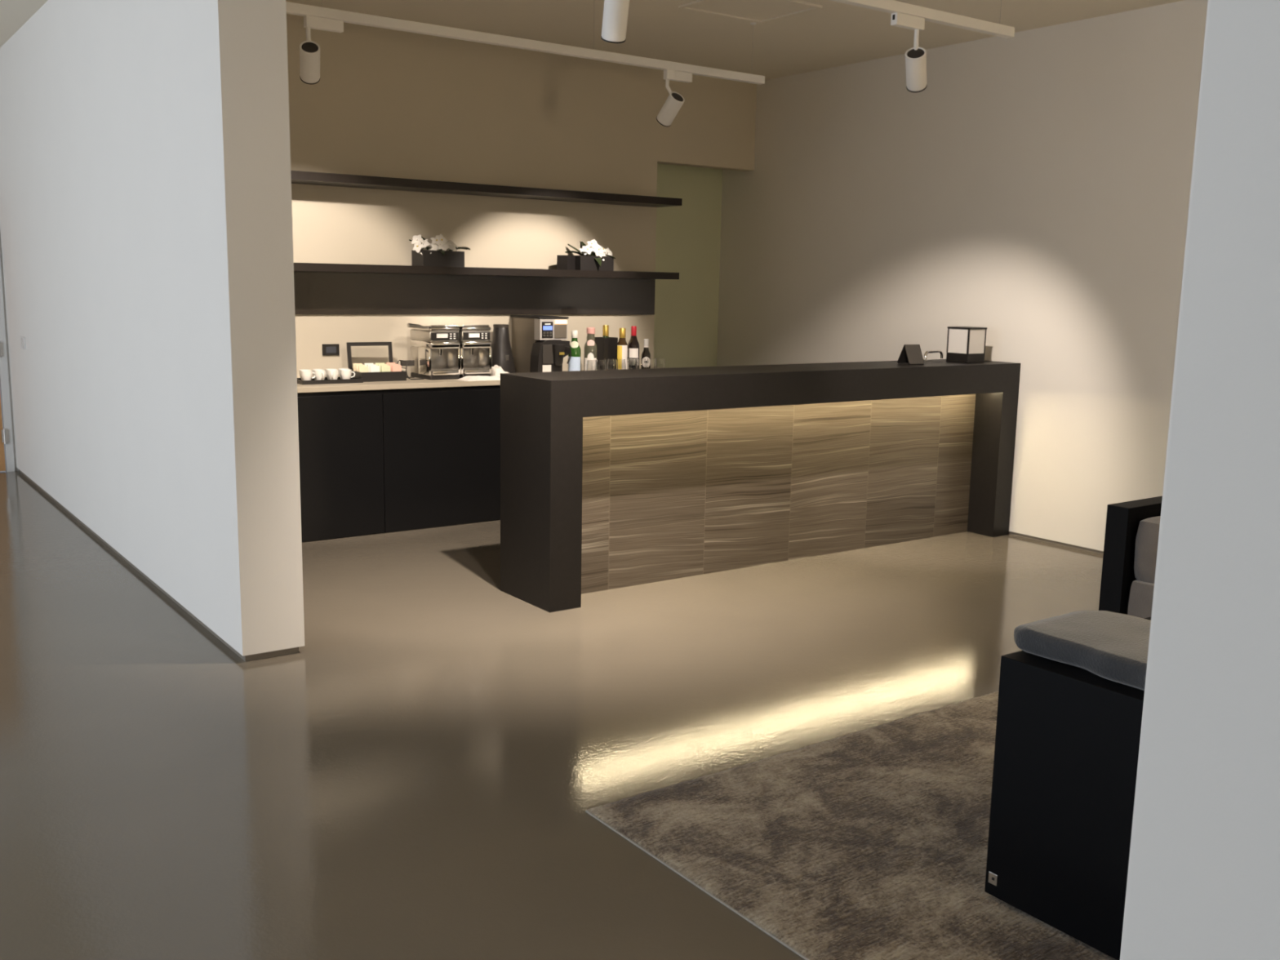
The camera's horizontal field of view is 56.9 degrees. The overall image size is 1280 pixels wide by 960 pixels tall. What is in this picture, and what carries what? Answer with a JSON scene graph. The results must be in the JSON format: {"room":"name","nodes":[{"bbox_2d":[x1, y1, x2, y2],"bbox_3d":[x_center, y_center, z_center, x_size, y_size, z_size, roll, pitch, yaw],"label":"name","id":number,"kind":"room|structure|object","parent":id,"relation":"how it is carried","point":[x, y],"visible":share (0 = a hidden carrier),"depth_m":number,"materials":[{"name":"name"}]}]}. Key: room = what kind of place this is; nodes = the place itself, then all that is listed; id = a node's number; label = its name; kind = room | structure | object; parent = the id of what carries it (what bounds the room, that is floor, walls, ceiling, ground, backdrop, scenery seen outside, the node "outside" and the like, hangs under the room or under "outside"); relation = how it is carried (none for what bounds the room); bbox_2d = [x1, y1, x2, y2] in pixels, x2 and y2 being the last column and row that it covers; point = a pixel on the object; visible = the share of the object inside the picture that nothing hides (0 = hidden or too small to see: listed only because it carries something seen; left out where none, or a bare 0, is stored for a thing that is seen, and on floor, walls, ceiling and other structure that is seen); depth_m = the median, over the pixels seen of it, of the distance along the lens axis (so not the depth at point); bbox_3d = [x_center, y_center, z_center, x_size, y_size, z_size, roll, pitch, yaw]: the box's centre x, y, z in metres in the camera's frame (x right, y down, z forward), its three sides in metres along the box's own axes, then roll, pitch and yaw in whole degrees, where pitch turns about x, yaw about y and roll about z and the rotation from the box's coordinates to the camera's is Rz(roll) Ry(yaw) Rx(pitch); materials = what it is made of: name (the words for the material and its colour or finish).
{"room":"lounge bar","nodes":[
{"label":"lounge bar","id":0,"kind":"room"},
{"bbox_2d":[0,234,18,471],"bbox_3d":[-7.453,-1.365,7.339,6.717,3.113,0.120,-6,12,-35],"label":"wall","id":1,"kind":"structure","parent":0,"point":[1,258],"depth_m":9.19,"materials":[{"name":"white paint"}]},
{"bbox_2d":[0,260,14,471],"bbox_3d":[-5.332,-1.113,8.848,1.025,2.200,0.131,-6,12,-35],"label":"door","id":2,"kind":"structure","parent":1,"relation":"in","point":[6,451],"depth_m":9.21,"materials":[{"name":"paint"}]},
{"bbox_2d":[0,0,304,656],"bbox_3d":[-3.135,-1.225,6.880,0.257,3.083,5.690,-6,12,-35],"label":"wall partition","id":3,"kind":"structure","parent":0,"point":[146,232],"depth_m":5.32,"materials":[{"name":"white paint"}]},
{"bbox_2d":[20,336,26,349],"bbox_3d":[-4.474,-0.995,8.564,0.009,0.090,0.180,-6,12,-35],"label":"wall switch","id":4,"kind":"object","parent":3,"relation":"attached to","point":[23,345],"visible":1,"depth_m":8.54,"materials":[{"name":"paint"}]},
{"bbox_2d":[18,469,298,662],"bbox_3d":[-3.170,0.310,7.139,0.223,0.030,5.674,-6,12,-35],"label":"baseboard","id":5,"kind":"structure","parent":3,"relation":"attached to","point":[295,650],"depth_m":5.28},
{"bbox_2d":[286,13,756,377],"bbox_3d":[-1.036,-1.379,8.139,4.633,3.113,0.120,-6,12,-35],"label":"wall","id":6,"kind":"structure","parent":0,"point":[384,102],"depth_m":7.90,"materials":[{"name":"beige paint"}]},
{"bbox_2d":[322,343,339,355],"bbox_3d":[-1.959,-0.825,7.483,0.110,0.072,0.012,-6,12,-35],"label":"wall switch","id":7,"kind":"object","parent":6,"relation":"attached to","point":[329,349],"visible":1,"depth_m":7.48,"materials":[{"name":"plastic"}]},
{"bbox_2d":[293,271,655,314],"bbox_3d":[-1.384,-1.229,7.826,3.675,0.263,0.013,-6,12,-35],"label":"panel","id":8,"kind":"object","parent":6,"relation":"attached to","point":[315,292],"visible":0.64,"depth_m":7.97,"materials":[{"name":"black wood"}]},
{"bbox_2d":[290,170,682,207],"bbox_3d":[-1.282,-1.883,7.601,3.685,0.050,0.310,-6,12,-35],"label":"wall shelf","id":9,"kind":"object","parent":6,"relation":"attached to","point":[297,176],"visible":0.56,"depth_m":7.63,"materials":[{"name":"black wood"}]},
{"bbox_2d":[293,262,679,279],"bbox_3d":[-1.296,-1.362,7.684,3.675,0.049,0.310,-6,12,-35],"label":"wall shelf","id":10,"kind":"object","parent":6,"relation":"attached to","point":[301,267],"visible":0.56,"depth_m":7.66,"materials":[{"name":"black wood"}]},
{"bbox_2d":[408,234,470,266],"bbox_3d":[-1.295,-1.490,7.667,0.435,0.208,0.291,-6,12,-35],"label":"potted flowers","id":11,"kind":"object","parent":10,"relation":"on","point":[421,255],"visible":1,"depth_m":7.57,"materials":[{"name":"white plant"}]},
{"bbox_2d":[556,255,575,270],"bbox_3d":[-0.514,-1.512,8.221,0.090,0.100,0.090,7,11,34],"label":"vase","id":12,"kind":"object","parent":10,"relation":"on","point":[563,262],"visible":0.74,"depth_m":8.19,"materials":[{"name":"black ceramic"}]},
{"bbox_2d":[564,239,615,271],"bbox_3d":[-0.346,-1.589,8.312,0.341,0.228,0.343,2,9,5],"label":"potted flowers","id":13,"kind":"object","parent":10,"relation":"on","point":[602,261],"visible":0.99,"depth_m":8.26,"materials":[{"name":"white plant"}]},
{"bbox_2d":[0,471,1103,959],"bbox_3d":[-1.875,0.951,3.805,11.800,0.100,13.200,-6,12,-35],"label":"floor","id":14,"kind":"structure","parent":0,"point":[419,780],"depth_m":4.19,"materials":[{"name":"concrete"}]},
{"bbox_2d":[297,389,384,542],"bbox_3d":[-2.229,-0.098,7.077,1.242,0.888,0.545,-6,12,-35],"label":"base cabinet","id":15,"kind":"object","parent":14,"relation":"on","point":[341,447],"visible":0.43,"depth_m":7.06,"materials":[{"name":"black paint"}]},
{"bbox_2d":[297,369,583,392],"bbox_3d":[-1.233,-0.649,7.704,3.685,0.032,0.555,-6,12,-35],"label":"countertop","id":16,"kind":"structure","parent":15,"relation":"on","point":[408,384],"depth_m":7.21,"materials":[{"name":"beige stone"}]},
{"bbox_2d":[297,376,363,384],"bbox_3d":[-1.907,-0.607,7.198,0.380,0.024,0.200,-6,12,-35],"label":"serving tray","id":17,"kind":"object","parent":16,"relation":"on","point":[354,380],"visible":0.67,"depth_m":7.12,"materials":[{"name":"plastic"}]},
{"bbox_2d":[298,369,311,380],"bbox_3d":[-2.022,-0.630,7.140,0.071,0.070,0.082,-5,11,-31],"label":"espresso cup","id":18,"kind":"object","parent":17,"relation":"on","point":[299,370],"visible":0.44,"depth_m":7.12,"materials":[{"name":"white ceramic"}]},
{"bbox_2d":[300,370,315,380],"bbox_3d":[-1.993,-0.619,7.075,0.071,0.070,0.082,4,10,18],"label":"espresso cup","id":19,"kind":"object","parent":17,"relation":"on","point":[305,375],"visible":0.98,"depth_m":7.04,"materials":[{"name":"white ceramic"}]},
{"bbox_2d":[311,368,326,380],"bbox_3d":[-1.953,-0.638,7.195,0.082,0.070,0.071,-2,10,-20],"label":"espresso cup","id":20,"kind":"object","parent":17,"relation":"on","point":[313,370],"visible":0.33,"depth_m":7.18,"materials":[{"name":"white ceramic"}]},
{"bbox_2d":[313,369,325,380],"bbox_3d":[-1.923,-0.625,7.115,0.082,0.070,0.071,4,10,15],"label":"espresso cup","id":21,"kind":"object","parent":17,"relation":"on","point":[320,375],"visible":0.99,"depth_m":7.09,"materials":[{"name":"white ceramic"}]},
{"bbox_2d":[324,368,337,379],"bbox_3d":[-1.886,-0.644,7.239,0.082,0.070,0.071,2,9,8],"label":"espresso cup","id":22,"kind":"object","parent":17,"relation":"on","point":[325,369],"visible":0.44,"depth_m":7.22,"materials":[{"name":"white ceramic"}]},
{"bbox_2d":[326,369,338,379],"bbox_3d":[-1.858,-0.631,7.160,0.071,0.070,0.082,-8,13,-44],"label":"espresso cup","id":23,"kind":"object","parent":17,"relation":"on","point":[332,374],"visible":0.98,"depth_m":7.14,"materials":[{"name":"white ceramic"}]},
{"bbox_2d":[337,368,350,379],"bbox_3d":[-1.823,-0.650,7.282,0.071,0.070,0.082,-4,11,-28],"label":"espresso cup","id":24,"kind":"object","parent":17,"relation":"on","point":[339,369],"visible":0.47,"depth_m":7.27,"materials":[{"name":"white ceramic"}]},
{"bbox_2d":[339,368,355,379],"bbox_3d":[-1.791,-0.639,7.215,0.082,0.070,0.071,-7,12,-40],"label":"espresso cup","id":25,"kind":"object","parent":17,"relation":"on","point":[345,374],"visible":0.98,"depth_m":7.19,"materials":[{"name":"white ceramic"}]},
{"bbox_2d":[346,342,406,382],"bbox_3d":[-1.659,-0.747,7.438,0.296,0.232,0.244,-5,11,-34],"label":"box","id":26,"kind":"object","parent":16,"relation":"on","point":[362,353],"visible":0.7,"depth_m":7.47,"materials":[{"name":"plastic"}]},
{"bbox_2d":[352,363,362,371],"bbox_3d":[-1.767,-0.683,7.404,0.060,0.096,0.023,-6,11,-35],"label":"sachet","id":27,"kind":"object","parent":26,"relation":"in","point":[353,364],"visible":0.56,"depth_m":7.39,"materials":[{"name":"yellow paper"}]},
{"bbox_2d":[355,364,365,372],"bbox_3d":[-1.740,-0.673,7.369,0.060,0.090,0.022,-5,11,-32],"label":"sachet","id":28,"kind":"object","parent":26,"relation":"in","point":[357,366],"visible":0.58,"depth_m":7.36,"materials":[{"name":"yellow paper"}]},
{"bbox_2d":[358,365,368,372],"bbox_3d":[-1.714,-0.664,7.332,0.060,0.084,0.021,-6,12,-35],"label":"sachet","id":29,"kind":"object","parent":26,"relation":"in","point":[362,369],"visible":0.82,"depth_m":7.33,"materials":[{"name":"yellow paper"}]},
{"bbox_2d":[367,364,376,372],"bbox_3d":[-1.680,-0.679,7.411,0.060,0.090,0.022,-5,11,-33],"label":"sachet","id":30,"kind":"object","parent":26,"relation":"in","point":[369,369],"visible":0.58,"depth_m":7.40,"materials":[{"name":"white paper"}]},
{"bbox_2d":[369,365,379,372],"bbox_3d":[-1.653,-0.670,7.375,0.060,0.084,0.021,-5,11,-32],"label":"sachet","id":31,"kind":"object","parent":26,"relation":"in","point":[373,368],"visible":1,"depth_m":7.37,"materials":[{"name":"white paper"}]},
{"bbox_2d":[377,364,387,372],"bbox_3d":[-1.620,-0.685,7.454,0.060,0.090,0.022,-5,11,-33],"label":"sachet","id":32,"kind":"object","parent":26,"relation":"in","point":[380,365],"visible":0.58,"depth_m":7.44,"materials":[{"name":"paper"}]},
{"bbox_2d":[381,365,391,372],"bbox_3d":[-1.594,-0.676,7.418,0.060,0.084,0.021,-6,12,-38],"label":"sachet","id":33,"kind":"object","parent":26,"relation":"in","point":[384,368],"visible":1,"depth_m":7.41,"materials":[{"name":"yellow paper"}]},
{"bbox_2d":[389,364,397,371],"bbox_3d":[-1.560,-0.691,7.496,0.060,0.090,0.022,-6,12,-38],"label":"sachet","id":34,"kind":"object","parent":26,"relation":"in","point":[390,365],"visible":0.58,"depth_m":7.48,"materials":[{"name":"pink paper"}]},
{"bbox_2d":[391,364,401,371],"bbox_3d":[-1.534,-0.682,7.461,0.060,0.084,0.021,-6,12,-36],"label":"sachet","id":35,"kind":"object","parent":26,"relation":"in","point":[395,368],"visible":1,"depth_m":7.46,"materials":[{"name":"pink paper"}]},
{"bbox_2d":[396,360,423,379],"bbox_3d":[-1.471,-0.706,7.555,0.124,0.118,0.147,-6,12,-35],"label":"wire rack","id":36,"kind":"object","parent":16,"relation":"on","point":[402,362],"visible":0.68,"depth_m":7.59,"materials":[{"name":"grey metal"}]},
{"bbox_2d":[407,323,460,380],"bbox_3d":[-1.379,-0.835,7.615,0.352,0.359,0.314,-6,12,-35],"label":"coffee machine","id":37,"kind":"object","parent":16,"relation":"on","point":[435,349],"visible":1,"depth_m":7.57,"materials":[{"name":"metal"}]},
{"bbox_2d":[431,369,458,375],"bbox_3d":[-1.286,-0.696,7.615,0.183,0.030,0.162,-6,12,-35],"label":"drip tray","id":38,"kind":"object","parent":37,"relation":"on","point":[433,372],"depth_m":7.55,"materials":[{"name":"silver metal"}]},
{"bbox_2d":[457,324,491,378],"bbox_3d":[-1.143,-0.853,7.784,0.225,0.346,0.314,-6,12,-35],"label":"coffee machine","id":39,"kind":"object","parent":16,"relation":"on","point":[475,347],"visible":0.73,"depth_m":7.68,"materials":[{"name":"metal"}]},
{"bbox_2d":[463,368,489,374],"bbox_3d":[-1.102,-0.714,7.746,0.183,0.030,0.162,-6,12,-35],"label":"drip tray","id":40,"kind":"object","parent":39,"relation":"on","point":[466,371],"depth_m":7.68,"materials":[{"name":"silver metal"}]},
{"bbox_2d":[457,375,500,381],"bbox_3d":[-1.004,-0.661,7.625,0.328,0.024,0.146,-6,12,-35],"label":"towel","id":41,"kind":"object","parent":16,"relation":"on","point":[469,378],"visible":0.87,"depth_m":7.57,"materials":[{"name":"white fabric"}]},
{"bbox_2d":[490,364,509,376],"bbox_3d":[-0.919,-0.728,7.867,0.212,0.080,0.192,-6,12,-35],"label":"cloth","id":42,"kind":"object","parent":16,"relation":"on","point":[496,370],"visible":0.3,"depth_m":7.78,"materials":[{"name":"white fabric"}]},
{"bbox_2d":[491,324,515,373],"bbox_3d":[-0.949,-0.892,8.071,0.200,0.338,0.200,-6,12,-35],"label":"canister","id":43,"kind":"object","parent":16,"relation":"on","point":[501,350],"visible":0.82,"depth_m":8.01,"materials":[{"name":"metal"}]},
{"bbox_2d":[510,315,571,373],"bbox_3d":[-0.679,-0.922,8.100,0.257,0.397,0.480,-6,12,-35],"label":"coffee brewer","id":44,"kind":"object","parent":16,"relation":"on","point":[537,345],"visible":0.94,"depth_m":7.99,"materials":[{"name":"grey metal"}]},
{"bbox_2d":[568,330,581,371],"bbox_3d":[-0.457,-0.891,8.235,0.091,0.300,0.091,-6,12,-35],"label":"wine bottle","id":45,"kind":"object","parent":16,"relation":"on","point":[574,364],"visible":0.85,"depth_m":8.20,"materials":[{"name":"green glass"}]},
{"bbox_2d":[583,327,597,370],"bbox_3d":[-0.347,-0.912,8.312,0.095,0.320,0.096,-6,12,-35],"label":"bottle","id":46,"kind":"object","parent":16,"relation":"on","point":[590,348],"visible":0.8,"depth_m":8.27,"materials":[{"name":"clear glass"}]},
{"bbox_2d":[586,360,597,370],"bbox_3d":[-0.330,-0.772,8.125,0.078,0.105,0.078,-6,12,-35],"label":"drinking glass","id":47,"kind":"object","parent":16,"relation":"on","point":[592,365],"visible":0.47,"depth_m":8.09,"materials":[{"name":"white"}]},
{"bbox_2d":[595,359,606,370],"bbox_3d":[-0.272,-0.782,8.191,0.078,0.105,0.078,-6,12,-35],"label":"drinking glass","id":48,"kind":"object","parent":16,"relation":"on","point":[602,365],"visible":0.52,"depth_m":8.15,"materials":[{"name":"white"}]},
{"bbox_2d":[595,337,617,359],"bbox_3d":[-0.248,-0.901,8.487,0.110,0.245,0.140,10,13,42],"label":"wine cooler","id":49,"kind":"object","parent":16,"relation":"on","point":[606,347],"visible":0.36,"depth_m":8.43,"materials":[{"name":"plastic"}]},
{"bbox_2d":[602,324,608,337],"bbox_3d":[-0.248,-0.949,8.479,0.080,0.325,0.080,-6,12,-35],"label":"champagne bottle","id":50,"kind":"object","parent":49,"relation":"in","point":[605,327],"visible":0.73,"depth_m":8.44,"materials":[{"name":"gold glass"}]},
{"bbox_2d":[604,358,613,368],"bbox_3d":[-0.217,-0.803,8.327,0.078,0.105,0.078,-6,12,-35],"label":"drinking glass","id":51,"kind":"object","parent":16,"relation":"on","point":[606,359],"visible":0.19,"depth_m":8.29,"materials":[{"name":"white"}]},
{"bbox_2d":[606,359,617,369],"bbox_3d":[-0.192,-0.786,8.224,0.078,0.105,0.078,-6,12,-35],"label":"drinking glass","id":52,"kind":"object","parent":16,"relation":"on","point":[612,364],"visible":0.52,"depth_m":8.19,"materials":[{"name":"white"}]},
{"bbox_2d":[617,358,625,369],"bbox_3d":[-0.140,-0.797,8.297,0.078,0.105,0.078,-6,12,-35],"label":"drinking glass","id":53,"kind":"object","parent":16,"relation":"on","point":[621,362],"visible":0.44,"depth_m":8.26,"materials":[{"name":"white"}]},
{"bbox_2d":[616,328,627,368],"bbox_3d":[-0.128,-0.926,8.438,0.086,0.315,0.085,-6,12,-35],"label":"wine bottle","id":54,"kind":"object","parent":16,"relation":"on","point":[622,346],"visible":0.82,"depth_m":8.40,"materials":[{"name":"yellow glass"}]},
{"bbox_2d":[626,359,637,368],"bbox_3d":[-0.053,-0.799,8.322,0.078,0.105,0.078,-6,12,-35],"label":"drinking glass","id":55,"kind":"object","parent":16,"relation":"on","point":[632,363],"visible":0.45,"depth_m":8.29,"materials":[{"name":"white"}]},
{"bbox_2d":[627,325,639,358],"bbox_3d":[-0.047,-0.946,8.525,0.087,0.328,0.087,-6,12,-35],"label":"wine bottle","id":56,"kind":"object","parent":16,"relation":"on","point":[633,344],"visible":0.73,"depth_m":8.49,"materials":[{"name":"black glass"}]},
{"bbox_2d":[635,358,645,368],"bbox_3d":[0.004,-0.809,8.387,0.078,0.105,0.078,-6,12,-35],"label":"drinking glass","id":57,"kind":"object","parent":16,"relation":"on","point":[641,362],"visible":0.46,"depth_m":8.35,"materials":[{"name":"white"}]},
{"bbox_2d":[641,338,650,368],"bbox_3d":[0.043,-0.907,8.585,0.069,0.235,0.069,-6,12,-35],"label":"beer bottle","id":58,"kind":"object","parent":16,"relation":"on","point":[646,354],"visible":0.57,"depth_m":8.56,"materials":[{"name":"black glass"}]},
{"bbox_2d":[646,358,657,368],"bbox_3d":[0.085,-0.813,8.420,0.078,0.105,0.078,-6,12,-35],"label":"drinking glass","id":59,"kind":"object","parent":16,"relation":"on","point":[651,362],"visible":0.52,"depth_m":8.39,"materials":[{"name":"white"}]},
{"bbox_2d":[655,357,665,368],"bbox_3d":[0.142,-0.823,8.485,0.078,0.105,0.078,-6,12,-35],"label":"drinking glass","id":60,"kind":"object","parent":16,"relation":"on","point":[660,362],"visible":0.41,"depth_m":8.45,"materials":[{"name":"white"}]},
{"bbox_2d":[381,385,500,532],"bbox_3d":[-1.228,-0.197,7.789,1.219,0.888,0.545,-6,12,-35],"label":"base cabinet","id":61,"kind":"object","parent":14,"relation":"on","point":[442,446],"visible":0.53,"depth_m":7.44,"materials":[{"name":"black paint"}]},
{"bbox_2d":[500,359,1020,612],"bbox_3d":[0.842,-0.086,6.703,3.448,1.100,0.478,-6,12,-35],"label":"bar counter","id":62,"kind":"object","parent":14,"relation":"on","point":[611,479],"depth_m":6.38,"materials":[{"name":"black wood"}]},
{"bbox_2d":[500,359,1020,419],"bbox_3d":[0.850,-0.541,6.627,3.448,0.178,0.478,-6,12,-35],"label":"countertop","id":63,"kind":"structure","parent":62,"relation":"on","point":[550,395],"depth_m":6.14,"materials":[{"name":"black wood"}]},
{"bbox_2d":[897,344,924,364],"bbox_3d":[1.632,-0.757,7.113,0.115,0.118,0.115,-4,11,-29],"label":"card stand","id":64,"kind":"object","parent":62,"relation":"on","point":[910,354],"visible":1,"depth_m":7.09,"materials":[{"name":"plastic"}]},
{"bbox_2d":[923,350,942,360],"bbox_3d":[1.863,-0.793,7.510,0.204,0.067,0.028,-8,13,-43],"label":"bar faucet","id":65,"kind":"object","parent":62,"relation":"on","point":[940,352],"visible":0.96,"depth_m":7.48,"materials":[{"name":"silver metal"}]},
{"bbox_2d":[946,326,986,363],"bbox_3d":[2.049,-0.851,7.420,0.172,0.218,0.172,-6,12,-35],"label":"lantern","id":66,"kind":"object","parent":62,"relation":"on","point":[966,344],"visible":1,"depth_m":7.36,"materials":[{"name":"black glass"}]},
{"bbox_2d":[585,691,1115,959],"bbox_3d":[2.195,1.079,3.136,3.396,0.014,3.354,-6,12,-35],"label":"area rug","id":67,"kind":"object","parent":14,"relation":"on","point":[871,843],"visible":0.44,"depth_m":3.31,"materials":[{"name":"carpet"}]},
{"bbox_2d":[984,610,1151,959],"bbox_3d":[1.514,0.746,2.852,0.886,0.710,1.042,-6,12,-35],"label":"armchair","id":68,"kind":"object","parent":67,"relation":"on","point":[1070,703],"visible":0.59,"depth_m":2.82,"materials":[{"name":"black paint"}]},
{"bbox_2d":[1098,496,1162,618],"bbox_3d":[2.647,0.424,4.923,0.886,0.710,1.042,-6,12,-35],"label":"armchair","id":69,"kind":"object","parent":67,"relation":"on","point":[1131,527],"visible":0.08,"depth_m":5.01,"materials":[{"name":"black paint"}]},
{"bbox_2d":[1127,579,1154,618],"bbox_3d":[2.529,0.581,4.899,0.609,0.271,0.775,-6,12,-35],"label":"seat cushion","id":70,"kind":"object","parent":69,"relation":"on","point":[1140,592],"depth_m":4.97,"materials":[{"name":"grey fabric"}]},
{"bbox_2d":[1133,515,1160,583],"bbox_3d":[2.334,0.284,5.103,0.541,0.286,0.136,-6,12,-35],"label":"cushion","id":71,"kind":"object","parent":69,"relation":"on","point":[1146,528],"depth_m":4.96,"materials":[{"name":"grey fabric"}]},
{"bbox_2d":[0,0,1183,79],"bbox_3d":[-1.816,-2.218,3.281,11.800,0.100,13.200,-6,12,-35],"label":"ceiling","id":72,"kind":"structure","parent":0,"point":[835,34],"depth_m":7.21,"materials":[{"name":"paint"}]},
{"bbox_2d":[285,1,764,84],"bbox_3d":[-0.590,-2.463,6.257,3.310,0.345,0.044,-6,12,-35],"label":"track","id":73,"kind":"object","parent":72,"relation":"hanging from","point":[292,8],"visible":0.91,"depth_m":6.21,"materials":[{"name":"white metal"}]},
{"bbox_2d":[299,14,343,84],"bbox_3d":[-1.517,-2.047,5.636,0.209,0.305,0.196,-2,10,-17],"label":"track spotlight","id":74,"kind":"object","parent":73,"relation":"hanging from","point":[309,51],"visible":1,"depth_m":5.60,"materials":[{"name":"white metal"}]},
{"bbox_2d":[656,69,692,126],"bbox_3d":[0.215,-2.220,6.891,0.189,0.312,0.194,-6,12,-35],"label":"track spotlight","id":75,"kind":"object","parent":73,"relation":"hanging from","point":[673,103],"visible":1,"depth_m":6.84,"materials":[{"name":"white metal"}]},
{"bbox_2d":[678,0,822,23],"bbox_3d":[0.625,-2.681,6.691,0.620,0.012,0.530,-6,12,-35],"label":"ceiling access panel","id":76,"kind":"object","parent":72,"relation":"attached to","point":[759,11],"visible":1,"depth_m":6.73,"materials":[{"name":"paint"}]},
{"bbox_2d":[830,0,1014,38],"bbox_3d":[0.482,-2.202,4.803,3.290,0.345,0.044,-6,12,-35],"label":"track","id":77,"kind":"object","parent":72,"relation":"hanging from","point":[891,6],"visible":1,"depth_m":5.45,"materials":[{"name":"white metal"}]},
{"bbox_2d":[600,0,629,43],"bbox_3d":[-0.103,-1.815,4.440,0.142,0.322,0.204,6,10,26],"label":"track spotlight","id":78,"kind":"object","parent":77,"relation":"hanging from","point":[615,20],"visible":1,"depth_m":4.45,"materials":[{"name":"white metal"}]},
{"bbox_2d":[890,12,927,93],"bbox_3d":[1.252,-1.949,5.404,0.131,0.322,0.265,8,12,35],"label":"track spotlight","id":79,"kind":"object","parent":77,"relation":"hanging from","point":[915,56],"visible":1,"depth_m":5.39,"materials":[{"name":"white metal"}]},
{"bbox_2d":[653,163,722,368],"bbox_3d":[0.171,-1.325,9.517,1.090,2.600,0.120,-6,12,-35],"label":"door","id":80,"kind":"structure","parent":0,"point":[688,238],"depth_m":9.53,"materials":[{"name":"green paint"}]},
{"bbox_2d":[716,0,1208,551],"bbox_3d":[3.641,-0.908,5.745,0.120,3.091,10.400,-6,12,-35],"label":"wall","id":81,"kind":"structure","parent":0,"point":[1035,193],"depth_m":7.39,"materials":[{"name":"paint"}]},
{"bbox_2d":[1008,531,1103,554],"bbox_3d":[3.618,0.627,6.002,0.108,0.022,10.400,-6,12,-35],"label":"baseboard","id":82,"kind":"structure","parent":81,"relation":"attached to","point":[1010,532],"depth_m":7.32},
{"bbox_2d":[1120,0,1279,959],"bbox_3d":[1.763,-0.023,0.164,0.257,3.083,3.412,-6,12,-35],"label":"wall","id":83,"kind":"structure","parent":0,"point":[1203,882],"depth_m":1.44,"materials":[{"name":"white paint"}]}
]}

